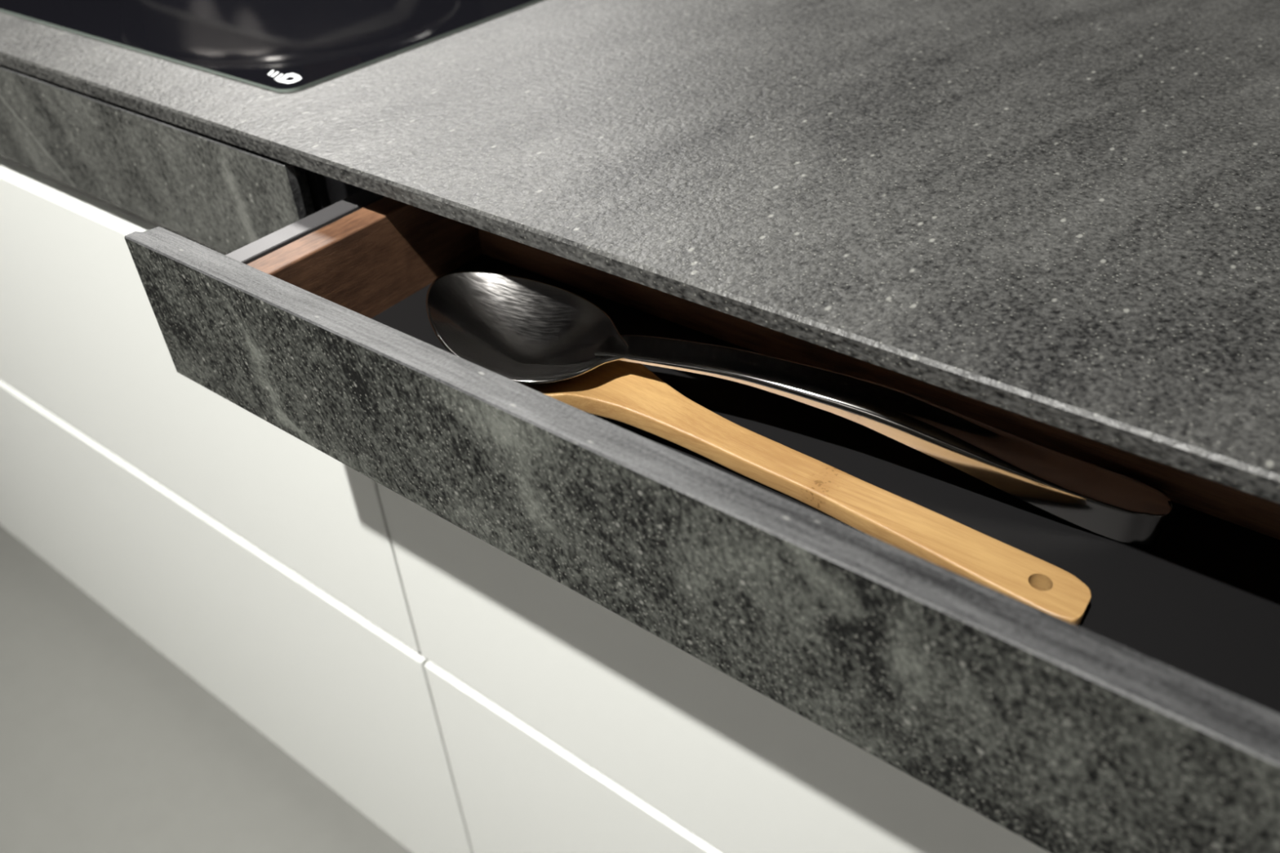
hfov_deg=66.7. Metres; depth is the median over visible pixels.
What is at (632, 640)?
base cabinet
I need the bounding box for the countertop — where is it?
[0,0,1279,503]
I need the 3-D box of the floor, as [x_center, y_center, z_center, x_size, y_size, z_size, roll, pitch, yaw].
[-1.768,-0.106,2.006,10.400,0.050,6.400,23,45,28]
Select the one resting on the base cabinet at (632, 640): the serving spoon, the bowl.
the serving spoon
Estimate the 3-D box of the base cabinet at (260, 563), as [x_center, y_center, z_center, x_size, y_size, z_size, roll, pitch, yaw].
[-0.643,-0.210,1.327,1.604,0.890,0.579,23,45,28]
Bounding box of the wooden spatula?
[519,360,1091,626]
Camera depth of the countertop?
0.45 m
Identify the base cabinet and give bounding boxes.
[0,64,473,852]
[124,175,1279,852]
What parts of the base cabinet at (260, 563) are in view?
drawer, drawer, drawer, panel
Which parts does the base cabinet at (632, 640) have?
rail, panel, drawer, drawer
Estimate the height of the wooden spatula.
0.022 m
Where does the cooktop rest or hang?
in the countertop
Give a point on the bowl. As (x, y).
(519, 330)
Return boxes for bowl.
[426,271,628,383]
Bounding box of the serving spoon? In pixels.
[426,271,1172,545]
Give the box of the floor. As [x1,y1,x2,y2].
[0,524,412,852]
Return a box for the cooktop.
[0,0,542,92]

